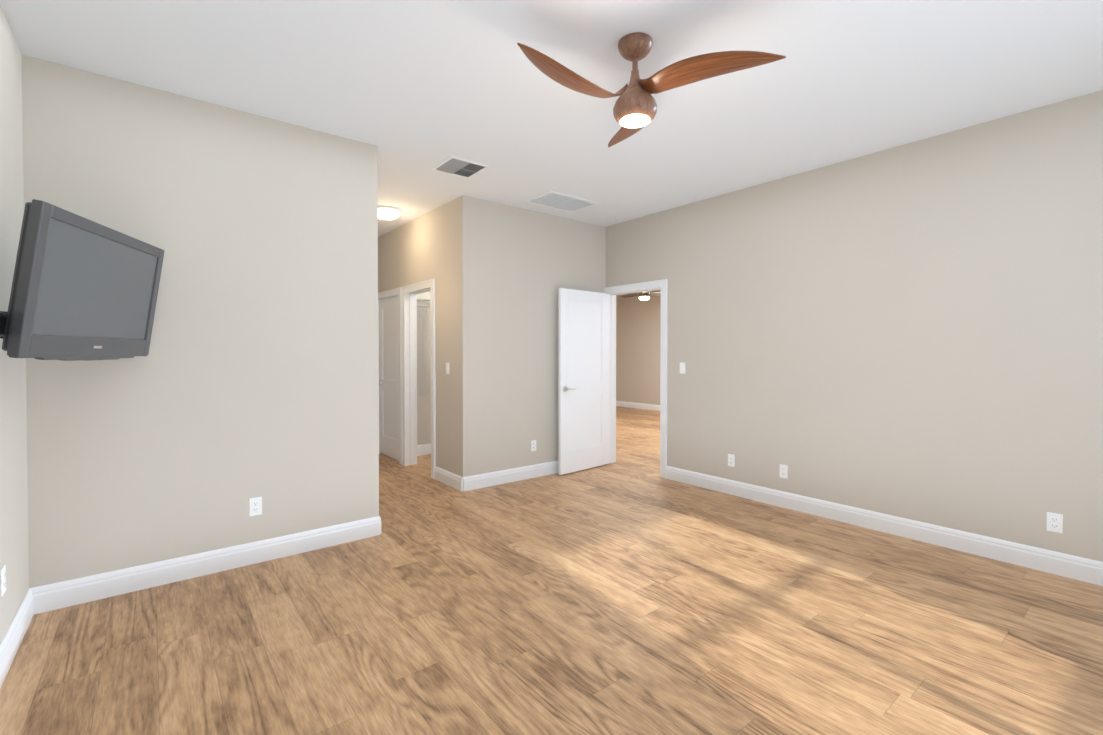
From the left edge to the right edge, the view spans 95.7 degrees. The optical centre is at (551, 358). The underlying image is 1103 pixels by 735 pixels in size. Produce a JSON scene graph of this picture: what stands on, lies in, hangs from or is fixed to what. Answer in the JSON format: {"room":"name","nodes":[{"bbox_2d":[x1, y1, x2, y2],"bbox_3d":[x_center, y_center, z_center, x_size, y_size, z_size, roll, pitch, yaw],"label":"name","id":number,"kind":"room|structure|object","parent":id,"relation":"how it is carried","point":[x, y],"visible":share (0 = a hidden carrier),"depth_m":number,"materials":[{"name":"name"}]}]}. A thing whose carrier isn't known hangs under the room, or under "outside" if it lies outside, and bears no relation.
{"room":"empty bedroom","nodes":[
{"label":"empty bedroom","id":0,"kind":"room"},
{"bbox_2d":[0,6,28,643],"bbox_3d":[-2.962,-0.117,2.799,0.120,2.850,10.240,-1,1,-39],"label":"wall","id":1,"kind":"structure","parent":0,"point":[14,552],"depth_m":2.29,"materials":[{"name":"beige paint"}]},
{"bbox_2d":[0,564,5,596],"bbox_3d":[-2.318,0.938,2.112,0.008,0.115,0.070,-1,1,-39],"label":"electrical outlet","id":2,"kind":"object","parent":1,"relation":"attached to","point":[3,578],"visible":1,"depth_m":2.10,"materials":[{"name":"white plastic"}]},
{"bbox_2d":[0,587,39,688],"bbox_3d":[-1.236,1.268,0.773,0.017,0.135,4.590,-1,1,-39],"label":"baseboard","id":3,"kind":"structure","parent":1,"relation":"attached to","point":[30,605],"depth_m":2.27,"materials":[{"name":"white wood"}]},
{"bbox_2d":[0,199,164,360],"bbox_3d":[-2.096,-0.288,2.178,0.205,0.628,1.217,0,1,-15],"label":"tv","id":4,"kind":"object","parent":1,"relation":"attached to","point":[84,289],"visible":1,"depth_m":2.13,"materials":[{"name":"grey plastic"}]},
{"bbox_2d":[21,54,378,587],"bbox_3d":[-3.658,-0.149,5.202,1.800,2.850,5.380,-1,1,-39],"label":"wall","id":5,"kind":"structure","parent":0,"point":[253,373],"depth_m":3.01,"materials":[{"name":"beige paint"}]},
{"bbox_2d":[36,517,379,612],"bbox_3d":[-1.970,1.236,3.115,1.740,0.135,0.017,-1,1,-39],"label":"baseboard","id":6,"kind":"structure","parent":5,"relation":"attached to","point":[80,591],"depth_m":2.98,"materials":[{"name":"white wood"}]},
{"bbox_2d":[249,497,261,515],"bbox_3d":[-1.887,0.943,3.183,0.070,0.115,0.008,-1,1,-39],"label":"outlet","id":7,"kind":"object","parent":5,"relation":"attached to","point":[255,506],"visible":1,"depth_m":3.18,"materials":[{"name":"white plastic"}]},
{"bbox_2d":[378,199,456,474],"bbox_3d":[-1.706,-0.160,5.965,0.120,2.850,2.630,-1,1,-39],"label":"wall","id":8,"kind":"structure","parent":0,"point":[421,248],"depth_m":5.19,"materials":[{"name":"beige paint"}]},
{"bbox_2d":[378,295,398,460],"bbox_3d":[-2.036,0.236,6.334,0.154,2.025,0.764,-1,1,-39],"label":"hall door","id":9,"kind":"structure","parent":8,"relation":"in","point":[388,382],"depth_m":6.36,"materials":[{"name":"white wood"}]},
{"bbox_2d":[378,287,400,463],"bbox_3d":[-2.026,0.202,6.348,0.145,2.116,0.912,-1,1,-39],"label":"door frame","id":10,"kind":"structure","parent":8,"relation":"attached to","point":[390,293],"depth_m":6.00,"materials":[{"name":"white wood"}]},
{"bbox_2d":[401,279,435,478],"bbox_3d":[-1.452,0.212,5.648,0.164,2.116,0.872,-1,1,-39],"label":"door frame","id":11,"kind":"structure","parent":8,"relation":"attached to","point":[409,293],"depth_m":5.91,"materials":[{"name":"white wood"}]},
{"bbox_2d":[434,467,459,490],"bbox_3d":[-1.056,1.210,5.063,0.017,0.135,0.559,-1,1,-39],"label":"baseboard","id":12,"kind":"structure","parent":8,"relation":"attached to","point":[448,478],"depth_m":5.04,"materials":[{"name":"white wood"}]},
{"bbox_2d":[446,363,448,373],"bbox_3d":[-1.054,0.098,5.049,0.013,0.115,0.070,-1,1,-39],"label":"light switch","id":13,"kind":"object","parent":8,"relation":"attached to","point":[447,368],"visible":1,"depth_m":5.04,"materials":[{"name":"white plastic"}]},
{"bbox_2d":[417,291,430,444],"bbox_3d":[-1.250,-0.173,6.939,1.810,2.850,0.120,-1,1,-39],"label":"wall","id":14,"kind":"structure","parent":0,"point":[424,419],"depth_m":6.53,"materials":[{"name":"beige paint"}]},
{"bbox_2d":[417,299,430,395],"bbox_3d":[-1.115,-0.135,6.769,1.799,1.226,0.312,-1,1,-39],"label":"wire shelf","id":15,"kind":"object","parent":14,"relation":"attached to","point":[420,323],"visible":0.19,"depth_m":6.48,"materials":[{"name":"grey metal"}]},
{"bbox_2d":[417,444,430,454],"bbox_3d":[-1.207,1.185,6.904,1.810,0.135,0.017,-1,1,-39],"label":"baseboard","id":16,"kind":"structure","parent":14,"relation":"attached to","point":[425,449],"depth_m":6.54,"materials":[{"name":"white wood"}]},
{"bbox_2d":[456,195,605,476],"bbox_3d":[-0.140,-0.153,5.458,1.930,2.850,0.120,-1,1,-39],"label":"wall","id":17,"kind":"structure","parent":0,"point":[517,268],"depth_m":5.16,"materials":[{"name":"beige paint"}]},
{"bbox_2d":[460,461,557,490],"bbox_3d":[-0.104,1.205,5.417,1.947,0.135,0.017,-1,1,-39],"label":"baseboard","id":18,"kind":"structure","parent":17,"relation":"attached to","point":[478,481],"depth_m":5.13,"materials":[{"name":"white wood"}]},
{"bbox_2d":[531,440,535,450],"bbox_3d":[-0.190,0.934,5.351,0.070,0.115,0.008,-1,1,-39],"label":"outlet","id":19,"kind":"object","parent":17,"relation":"attached to","point":[533,445],"visible":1,"depth_m":5.35,"materials":[{"name":"white plastic"}]},
{"bbox_2d":[0,406,1102,734],"bbox_3d":[0.799,1.317,5.834,9.760,0.100,10.240,-1,1,-39],"label":"floor","id":20,"kind":"structure","parent":0,"point":[630,592],"depth_m":2.40,"materials":[{"name":"brown wood"}]},
{"bbox_2d":[0,0,1102,236],"bbox_3d":[0.799,-1.632,5.794,9.760,0.100,10.240,-1,1,-39],"label":"ceiling","id":21,"kind":"structure","parent":0,"point":[414,90],"depth_m":2.72,"materials":[{"name":"white paint"}]},
{"bbox_2d":[378,205,401,220],"bbox_3d":[-1.754,-1.520,5.287,0.336,0.112,0.336,-1,1,-39],"label":"hall ceiling light","id":22,"kind":"object","parent":21,"relation":"attached to","point":[385,213],"visible":0.79,"depth_m":5.20,"materials":[{"name":"white glass"}]},
{"bbox_2d":[432,156,489,178],"bbox_3d":[-0.742,-1.554,4.072,0.345,0.011,0.345,-1,1,-39],"label":"ceiling vent","id":23,"kind":"object","parent":21,"relation":"in","point":[456,166],"visible":1,"depth_m":4.05,"materials":[{"name":"white metal"}]},
{"bbox_2d":[525,191,598,212],"bbox_3d":[0.108,-1.566,5.010,0.620,0.012,0.420,-1,1,-39],"label":"ceiling vent","id":24,"kind":"object","parent":21,"relation":"in","point":[560,201],"visible":1,"depth_m":4.99,"materials":[{"name":"white metal"}]},
{"bbox_2d":[517,32,785,147],"bbox_3d":[0.312,-1.342,2.326,1.044,0.388,1.151,-1,1,-39],"label":"ceiling fan","id":25,"kind":"object","parent":21,"relation":"hanging from","point":[635,109],"visible":1,"depth_m":2.32,"materials":[{"name":"brown wood"}]},
{"bbox_2d":[616,290,660,404],"bbox_3d":[4.522,-0.199,8.875,0.120,2.850,10.120,-1,1,-39],"label":"wall","id":26,"kind":"structure","parent":0,"point":[638,329],"depth_m":11.85,"materials":[{"name":"beige paint"}]},
{"bbox_2d":[616,401,659,410],"bbox_3d":[4.507,1.160,8.804,0.017,0.135,10.000,-1,1,-39],"label":"baseboard","id":27,"kind":"structure","parent":26,"relation":"attached to","point":[618,403],"depth_m":11.86,"materials":[{"name":"white wood"}]},
{"bbox_2d":[620,291,660,300],"bbox_3d":[1.717,-1.352,9.258,1.280,0.555,1.273,-1,1,-39],"label":"ceiling fan","id":28,"kind":"object","parent":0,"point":[643,296],"visible":0.5,"depth_m":9.17,"materials":[{"name":"brown metal"}]},
{"bbox_2d":[606,90,1102,561],"bbox_3d":[0.854,-0.158,5.858,0.120,2.850,10.000,-1,1,-39],"label":"wall","id":29,"kind":"structure","parent":0,"point":[912,330],"depth_m":3.59,"materials":[{"name":"beige paint"}]},
{"bbox_2d":[604,279,666,478],"bbox_3d":[0.973,0.211,5.709,0.164,2.116,0.962,-1,1,-39],"label":"door frame","id":30,"kind":"structure","parent":29,"relation":"attached to","point":[614,291],"depth_m":5.55,"materials":[{"name":"white wood"}]},
{"bbox_2d":[558,288,608,474],"bbox_3d":[0.396,0.245,5.668,0.811,2.025,0.163,-1,1,-39],"label":"bedroom door","id":31,"kind":"structure","parent":30,"relation":"attached to","point":[583,381],"depth_m":5.64,"materials":[{"name":"white painted wood"},{"name":"brushed nickel"}]},
{"bbox_2d":[680,362,684,373],"bbox_3d":[1.346,0.097,5.141,0.013,0.115,0.070,-1,1,-39],"label":"light switch","id":32,"kind":"object","parent":29,"relation":"attached to","point":[682,367],"visible":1,"depth_m":5.14,"materials":[{"name":"white plastic"}]},
{"bbox_2d":[728,454,734,466],"bbox_3d":[1.698,0.962,4.717,0.008,0.115,0.070,-1,1,-39],"label":"electrical outlet","id":33,"kind":"object","parent":29,"relation":"attached to","point":[731,460],"visible":1,"depth_m":4.71,"materials":[{"name":"white plastic"}]},
{"bbox_2d":[780,464,787,478],"bbox_3d":[2.011,0.978,4.327,0.008,0.115,0.070,-1,1,-39],"label":"electrical outlet","id":34,"kind":"object","parent":29,"relation":"attached to","point":[783,471],"visible":1,"depth_m":4.32,"materials":[{"name":"white plastic"}]},
{"bbox_2d":[666,466,1102,585],"bbox_3d":[2.566,1.230,3.630,0.017,0.135,4.294,-1,1,-39],"label":"baseboard","id":35,"kind":"structure","parent":29,"relation":"attached to","point":[1057,563],"depth_m":3.57,"materials":[{"name":"white wood"}]},
{"bbox_2d":[1046,512,1062,533],"bbox_3d":[3.052,0.995,3.028,0.008,0.115,0.070,-1,1,-39],"label":"electrical outlet","id":36,"kind":"object","parent":29,"relation":"attached to","point":[1054,522],"visible":1,"depth_m":3.03,"materials":[{"name":"white plastic"}]}
]}

